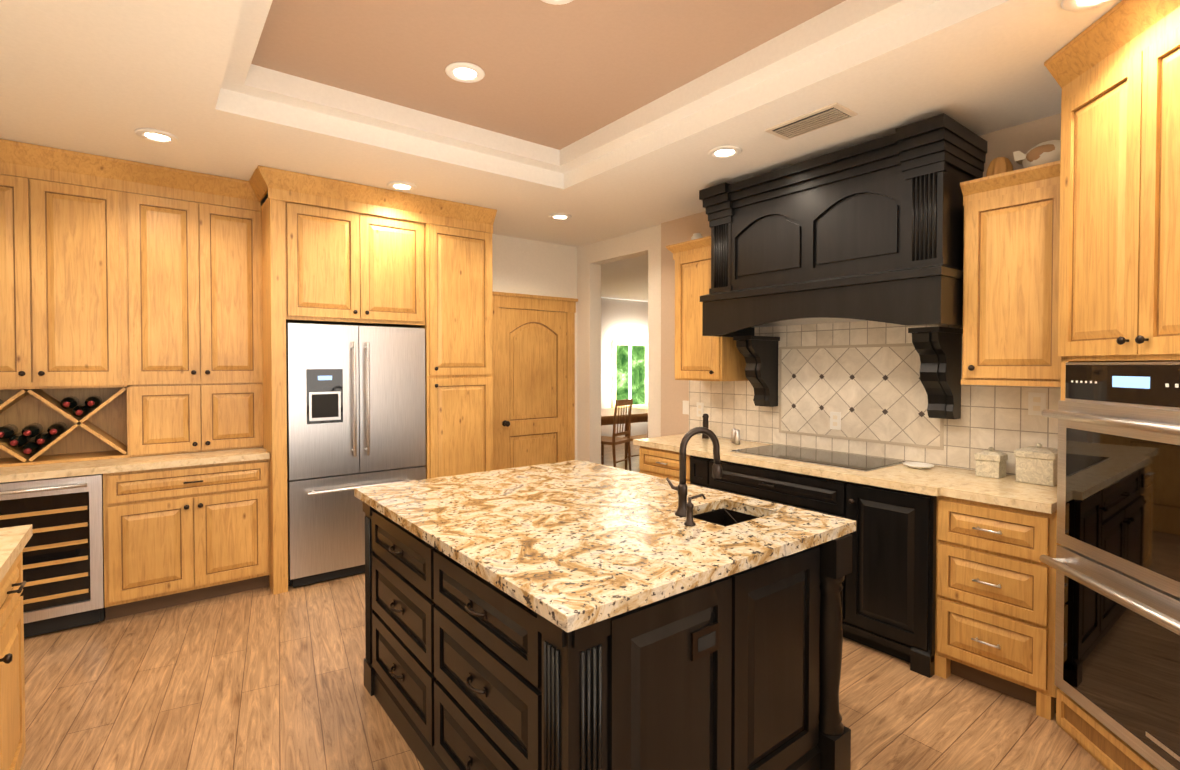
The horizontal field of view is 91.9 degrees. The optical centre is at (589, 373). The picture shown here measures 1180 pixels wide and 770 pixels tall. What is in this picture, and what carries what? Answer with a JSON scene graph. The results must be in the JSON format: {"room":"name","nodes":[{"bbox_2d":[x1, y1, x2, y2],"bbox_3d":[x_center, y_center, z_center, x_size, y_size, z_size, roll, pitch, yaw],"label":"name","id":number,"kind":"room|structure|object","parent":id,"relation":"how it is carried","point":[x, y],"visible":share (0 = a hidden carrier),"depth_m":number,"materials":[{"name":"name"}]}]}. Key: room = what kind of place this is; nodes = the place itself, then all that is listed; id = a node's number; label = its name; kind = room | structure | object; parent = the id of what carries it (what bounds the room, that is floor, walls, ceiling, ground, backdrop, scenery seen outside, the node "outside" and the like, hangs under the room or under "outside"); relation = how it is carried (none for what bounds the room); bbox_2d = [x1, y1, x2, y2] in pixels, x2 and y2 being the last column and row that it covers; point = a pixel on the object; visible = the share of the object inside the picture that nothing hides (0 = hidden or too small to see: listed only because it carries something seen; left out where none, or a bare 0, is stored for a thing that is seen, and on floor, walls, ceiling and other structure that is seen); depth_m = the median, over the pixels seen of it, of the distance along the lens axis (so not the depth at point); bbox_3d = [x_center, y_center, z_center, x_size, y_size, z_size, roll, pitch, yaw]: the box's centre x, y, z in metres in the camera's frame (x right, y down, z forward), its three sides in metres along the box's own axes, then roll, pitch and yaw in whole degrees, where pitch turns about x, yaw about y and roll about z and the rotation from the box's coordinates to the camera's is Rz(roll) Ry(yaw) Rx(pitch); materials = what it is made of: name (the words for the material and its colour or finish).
{"room":"kitchen","nodes":[
{"label":"kitchen","id":0,"kind":"room"},
{"bbox_2d":[261,198,576,459],"bbox_3d":[-2.023,0.050,4.733,4.950,2.750,0.150,-1,1,-38],"label":"wall","id":1,"kind":"structure","parent":0,"point":[525,266],"depth_m":5.76,"materials":[{"name":"white paint"}]},
{"bbox_2d":[493,291,577,469],"bbox_3d":[-0.543,0.311,5.725,1.050,2.195,0.094,-1,1,-38],"label":"pantry door","id":2,"kind":"structure","parent":1,"relation":"in","point":[533,379],"depth_m":5.73,"materials":[{"name":"brown wood"}]},
{"bbox_2d":[0,0,1121,301],"bbox_3d":[1.609,-1.462,4.793,10.800,0.270,12.300,-1,1,-38],"label":"ceiling","id":3,"kind":"structure","parent":0,"point":[598,120],"depth_m":2.78,"materials":[{"name":"white paint"}]},
{"bbox_2d":[134,128,179,143],"bbox_3d":[-2.357,-1.292,3.107,0.189,0.012,0.189,-1,1,-38],"label":"recessed light","id":4,"kind":"object","parent":3,"relation":"in","point":[154,135],"depth_m":3.10,"materials":[{"name":"white"}]},
{"bbox_2d":[387,181,416,190],"bbox_3d":[-1.311,-1.306,3.978,0.189,0.012,0.189,-1,1,-38],"label":"recessed light","id":5,"kind":"object","parent":3,"relation":"in","point":[396,185],"depth_m":3.96,"materials":[{"name":"white"}]},
{"bbox_2d":[445,62,484,82],"bbox_3d":[-0.627,-1.508,2.861,0.189,0.012,0.189,-1,1,-38],"label":"recessed light","id":6,"kind":"object","parent":3,"relation":"in","point":[465,72],"depth_m":2.85,"materials":[{"name":"white"}]},
{"bbox_2d":[541,0,572,4],"bbox_3d":[-0.132,-1.498,2.220,0.189,0.012,0.189,-1,1,-38],"label":"recessed light","id":7,"kind":"object","parent":3,"relation":"in","point":[555,2],"depth_m":2.29,"materials":[{"name":"white"}]},
{"bbox_2d":[549,213,571,219],"bbox_3d":[-0.251,-1.319,4.798,0.189,0.012,0.189,-1,1,-38],"label":"recessed light","id":8,"kind":"object","parent":3,"relation":"in","point":[557,216],"depth_m":4.79,"materials":[{"name":"white"}]},
{"bbox_2d":[708,145,741,158],"bbox_3d":[0.788,-1.296,3.339,0.189,0.012,0.189,-1,1,-38],"label":"recessed light","id":9,"kind":"object","parent":3,"relation":"in","point":[725,151],"depth_m":3.33,"materials":[{"name":"white"}]},
{"bbox_2d":[765,102,857,139],"bbox_3d":[1.128,-1.287,2.932,0.200,0.016,0.400,-1,1,-38],"label":"ceiling vent","id":10,"kind":"object","parent":3,"relation":"in","point":[833,113],"visible":0.98,"depth_m":2.90,"materials":[{"name":"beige metal"}]},
{"bbox_2d":[1061,0,1115,11],"bbox_3d":[1.703,-1.273,1.910,0.189,0.012,0.189,-1,1,-38],"label":"recessed light","id":11,"kind":"object","parent":3,"relation":"in","point":[1068,5],"depth_m":1.96,"materials":[{"name":"white"}]},
{"bbox_2d":[20,441,1106,769],"bbox_3d":[1.609,1.453,4.840,10.800,0.060,12.300,-1,1,-38],"label":"floor","id":12,"kind":"structure","parent":0,"point":[262,679],"depth_m":2.53,"materials":[{"name":"brown wood"}]},
{"bbox_2d":[0,560,11,769],"bbox_3d":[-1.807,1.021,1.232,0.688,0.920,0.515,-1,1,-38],"label":"base cabinet","id":13,"kind":"object","parent":12,"relation":"on","point":[5,604],"depth_m":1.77,"materials":[{"name":"brown wood"}]},
{"bbox_2d":[0,524,32,769],"bbox_3d":[-2.133,1.015,1.654,0.688,0.920,0.552,-1,1,-38],"label":"base cabinet","id":14,"kind":"object","parent":12,"relation":"on","point":[14,540],"depth_m":1.93,"materials":[{"name":"brown wood"}]},
{"bbox_2d":[0,474,104,637],"bbox_3d":[-3.200,1.008,3.304,0.600,0.856,0.635,-1,1,-38],"label":"wine cooler","id":15,"kind":"object","parent":12,"relation":"on","point":[63,564],"visible":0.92,"depth_m":3.18,"materials":[{"name":"black"}]},
{"bbox_2d":[0,139,496,619],"bbox_3d":[-2.281,0.064,3.933,3.258,2.748,0.798,-1,1,-38],"label":"tall cabinet","id":16,"kind":"object","parent":12,"relation":"on","point":[155,308],"visible":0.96,"depth_m":3.38,"materials":[{"name":"brown wood"}]},
{"bbox_2d":[286,322,425,587],"bbox_3d":[-1.806,0.533,4.292,0.931,1.773,0.746,-1,1,-38],"label":"fridge","id":17,"kind":"object","parent":12,"relation":"on","point":[355,406],"visible":0.9,"depth_m":3.97,"materials":[{"name":"silver metal"}]},
{"bbox_2d":[363,502,851,769],"bbox_3d":[-0.057,1.023,2.378,1.288,0.879,1.695,-1,1,-38],"label":"kitchen island","id":18,"kind":"object","parent":12,"relation":"on","point":[465,668],"visible":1,"depth_m":1.77,"materials":[{"name":"black paint"}]},
{"bbox_2d":[354,460,855,632],"bbox_3d":[-0.059,0.654,2.406,1.320,0.224,1.734,-1,1,-38],"label":"island countertop","id":19,"kind":"structure","parent":18,"relation":"on","point":[569,546],"depth_m":2.00,"materials":[{"name":"stone"}]},
{"bbox_2d":[666,427,721,516],"bbox_3d":[0.410,0.375,2.240,0.196,0.338,0.136,-1,1,-38],"label":"faucet","id":20,"kind":"object","parent":19,"relation":"on","point":[682,490],"visible":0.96,"depth_m":2.19,"materials":[{"name":"black metal"}]},
{"bbox_2d":[684,493,705,525],"bbox_3d":[0.379,0.491,2.076,0.085,0.110,0.045,-1,1,-38],"label":"soap dispenser","id":21,"kind":"object","parent":19,"relation":"on","point":[689,515],"visible":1,"depth_m":2.06,"materials":[{"name":"black metal"}]},
{"bbox_2d":[601,399,632,470],"bbox_3d":[0.260,0.861,7.812,0.515,1.031,0.480,1,1,32],"label":"dining chair","id":22,"kind":"object","parent":12,"relation":"on","point":[613,440],"visible":0.79,"depth_m":7.69,"materials":[{"name":"brown wood"}]},
{"bbox_2d":[601,407,647,452],"bbox_3d":[0.161,0.979,8.832,2.100,0.760,1.100,-1,1,-38],"label":"dining table","id":23,"kind":"object","parent":12,"relation":"on","point":[637,415],"visible":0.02,"depth_m":8.64,"materials":[{"name":"brown wood"}]},
{"bbox_2d":[623,432,647,469],"bbox_3d":[0.815,0.858,7.986,0.480,1.031,0.515,-1,1,-43],"label":"dining chair","id":24,"kind":"object","parent":12,"relation":"on","point":[638,437],"visible":0.1,"depth_m":8.00,"materials":[{"name":"brown wood"}]},
{"bbox_2d":[633,444,678,480],"bbox_3d":[0.766,0.991,4.363,0.641,0.880,0.550,-1,1,-38],"label":"base cabinet","id":25,"kind":"object","parent":12,"relation":"on","point":[658,462],"depth_m":4.22,"materials":[{"name":"brown wood"}]},
{"bbox_2d":[686,456,840,596],"bbox_3d":[1.277,1.002,3.702,0.641,0.880,1.122,-1,1,-38],"label":"base cabinet","id":26,"kind":"object","parent":12,"relation":"on","point":[812,493],"depth_m":3.43,"materials":[{"name":"black wood"}]},
{"bbox_2d":[841,480,928,675],"bbox_3d":[1.751,1.011,3.089,0.641,0.880,0.428,-1,1,-38],"label":"base cabinet","id":27,"kind":"object","parent":12,"relation":"on","point":[883,596],"depth_m":2.89,"materials":[{"name":"black wood"}]},
{"bbox_2d":[925,492,1058,719],"bbox_3d":[2.024,1.017,2.736,0.641,0.880,0.464,-1,1,-38],"label":"base cabinet","id":28,"kind":"object","parent":12,"relation":"on","point":[949,575],"depth_m":2.56,"materials":[{"name":"brown wood"}]},
{"bbox_2d":[633,434,1056,511],"bbox_3d":[1.359,0.543,3.576,0.657,0.040,2.590,-1,1,-38],"label":"countertop","id":29,"kind":"structure","parent":28,"relation":"on","point":[899,477],"depth_m":2.99,"materials":[{"name":"beige stone"}]},
{"bbox_2d":[702,413,708,437],"bbox_3d":[0.912,0.410,4.498,0.056,0.195,0.055,-1,1,-38],"label":"pepper mill","id":30,"kind":"object","parent":29,"relation":"on","point":[705,416],"visible":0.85,"depth_m":4.48,"materials":[{"name":"black"}]},
{"bbox_2d":[732,428,740,443],"bbox_3d":[1.075,0.459,4.158,0.043,0.108,0.043,1,1,37],"label":"shaker","id":31,"kind":"object","parent":29,"relation":"on","point":[735,436],"depth_m":4.15,"materials":[{"name":"silver metal"}]},
{"bbox_2d":[731,444,905,471],"bbox_3d":[1.407,0.518,3.594,0.485,0.008,0.910,-1,1,-38],"label":"cooktop","id":32,"kind":"object","parent":29,"relation":"in","point":[841,460],"visible":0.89,"depth_m":3.51,"materials":[{"name":"black glass"}]},
{"bbox_2d":[903,462,933,468],"bbox_3d":[1.853,0.519,3.218,0.156,0.018,0.156,-1,1,-38],"label":"plate","id":33,"kind":"object","parent":29,"relation":"on","point":[919,465],"visible":1,"depth_m":3.24,"materials":[{"name":"white ceramic"}]},
{"bbox_2d":[974,447,1007,478],"bbox_3d":[2.084,0.456,2.966,0.117,0.152,0.117,-1,1,-38],"label":"canister","id":34,"kind":"object","parent":29,"relation":"on","point":[990,463],"visible":1,"depth_m":2.93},
{"bbox_2d":[1014,443,1057,485],"bbox_3d":[2.215,0.439,2.814,0.162,0.192,0.162,-1,1,-38],"label":"canister","id":35,"kind":"object","parent":29,"relation":"on","point":[1037,463],"visible":0.98,"depth_m":2.76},
{"bbox_2d":[1044,0,1179,769],"bbox_3d":[2.157,0.097,1.924,0.679,2.747,0.820,0,1,7],"label":"tall cabinet","id":36,"kind":"object","parent":12,"relation":"on","point":[1114,72],"visible":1,"depth_m":2.04,"materials":[{"name":"brown wood"}]},
{"bbox_2d":[1040,362,1179,769],"bbox_3d":[2.089,0.625,1.942,0.616,1.329,0.730,0,1,7],"label":"wall oven","id":37,"kind":"object","parent":36,"relation":"in","point":[1115,563],"visible":1,"depth_m":1.99,"materials":[{"name":"black"}]},
{"bbox_2d":[601,298,647,437],"bbox_3d":[0.106,-0.046,10.685,6.000,2.750,0.175,-1,1,-38],"label":"wall","id":38,"kind":"structure","parent":0,"point":[624,349],"depth_m":11.10,"materials":[{"name":"beige paint"}]},
{"bbox_2d":[577,113,1060,474],"bbox_3d":[2.380,0.079,2.936,0.183,2.750,8.080,-1,1,-38],"label":"wall","id":39,"kind":"structure","parent":0,"point":[863,377],"depth_m":3.84,"materials":[{"name":"stone"}]},
{"bbox_2d":[683,400,688,414],"bbox_3d":[0.813,0.285,4.832,0.006,0.116,0.072,-1,1,-38],"label":"wall outlet","id":40,"kind":"object","parent":39,"relation":"attached to","point":[685,403],"depth_m":4.83,"materials":[{"name":"white plastic"}]},
{"bbox_2d":[697,402,703,416],"bbox_3d":[0.906,0.295,4.694,0.008,0.116,0.072,-1,1,-38],"label":"wall outlet","id":41,"kind":"object","parent":39,"relation":"attached to","point":[700,406],"depth_m":4.69,"materials":[{"name":"white plastic"}]},
{"bbox_2d":[672,244,748,380],"bbox_3d":[0.927,-0.435,4.380,0.337,0.970,0.465,-1,1,-38],"label":"upper cabinet","id":42,"kind":"object","parent":39,"relation":"attached to","point":[698,357],"depth_m":4.27,"materials":[{"name":"brown wood"}]},
{"bbox_2d":[691,233,700,239],"bbox_3d":[0.843,-1.055,4.498,0.096,0.105,0.094,-1,1,-38],"label":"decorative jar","id":43,"kind":"object","parent":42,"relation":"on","point":[696,236],"depth_m":4.47,"materials":[{"name":"white ceramic"}]},
{"bbox_2d":[830,412,840,429],"bbox_3d":[1.621,0.310,3.769,0.008,0.116,0.072,-1,1,-38],"label":"wall outlet","id":44,"kind":"object","parent":39,"relation":"attached to","point":[835,417],"depth_m":3.76,"materials":[{"name":"white plastic"}]},
{"bbox_2d":[699,113,986,418],"bbox_3d":[1.448,-0.507,3.517,0.569,1.502,1.532,-1,1,-38],"label":"range hood","id":45,"kind":"object","parent":39,"relation":"attached to","point":[872,230],"visible":0.98,"depth_m":3.16,"materials":[{"name":"black paint"}]},
{"bbox_2d":[961,176,1060,383],"bbox_3d":[2.142,-0.419,2.808,0.337,0.910,0.438,-1,1,-38],"label":"upper cabinet","id":46,"kind":"object","parent":39,"relation":"attached to","point":[1011,251],"depth_m":2.71,"materials":[{"name":"brown wood"}]},
{"bbox_2d":[986,157,1012,176],"bbox_3d":[2.044,-1.017,2.848,0.123,0.122,0.123,-1,1,-38],"label":"gourd","id":47,"kind":"object","parent":46,"relation":"on","point":[998,165],"visible":0.71,"depth_m":2.81,"materials":[{"name":"brown"}]},
{"bbox_2d":[1013,140,1060,167],"bbox_3d":[2.180,-1.087,2.703,0.128,0.266,0.285,-1,1,-38],"label":"duck","id":48,"kind":"object","parent":46,"relation":"on","point":[1045,152],"visible":0.44,"depth_m":2.69},
{"bbox_2d":[1028,392,1045,415],"bbox_3d":[2.282,0.154,2.912,0.008,0.116,0.072,-1,1,-38],"label":"wall outlet","id":49,"kind":"object","parent":39,"relation":"attached to","point":[1036,403],"depth_m":2.91,"materials":[{"name":"white plastic"}]}
]}

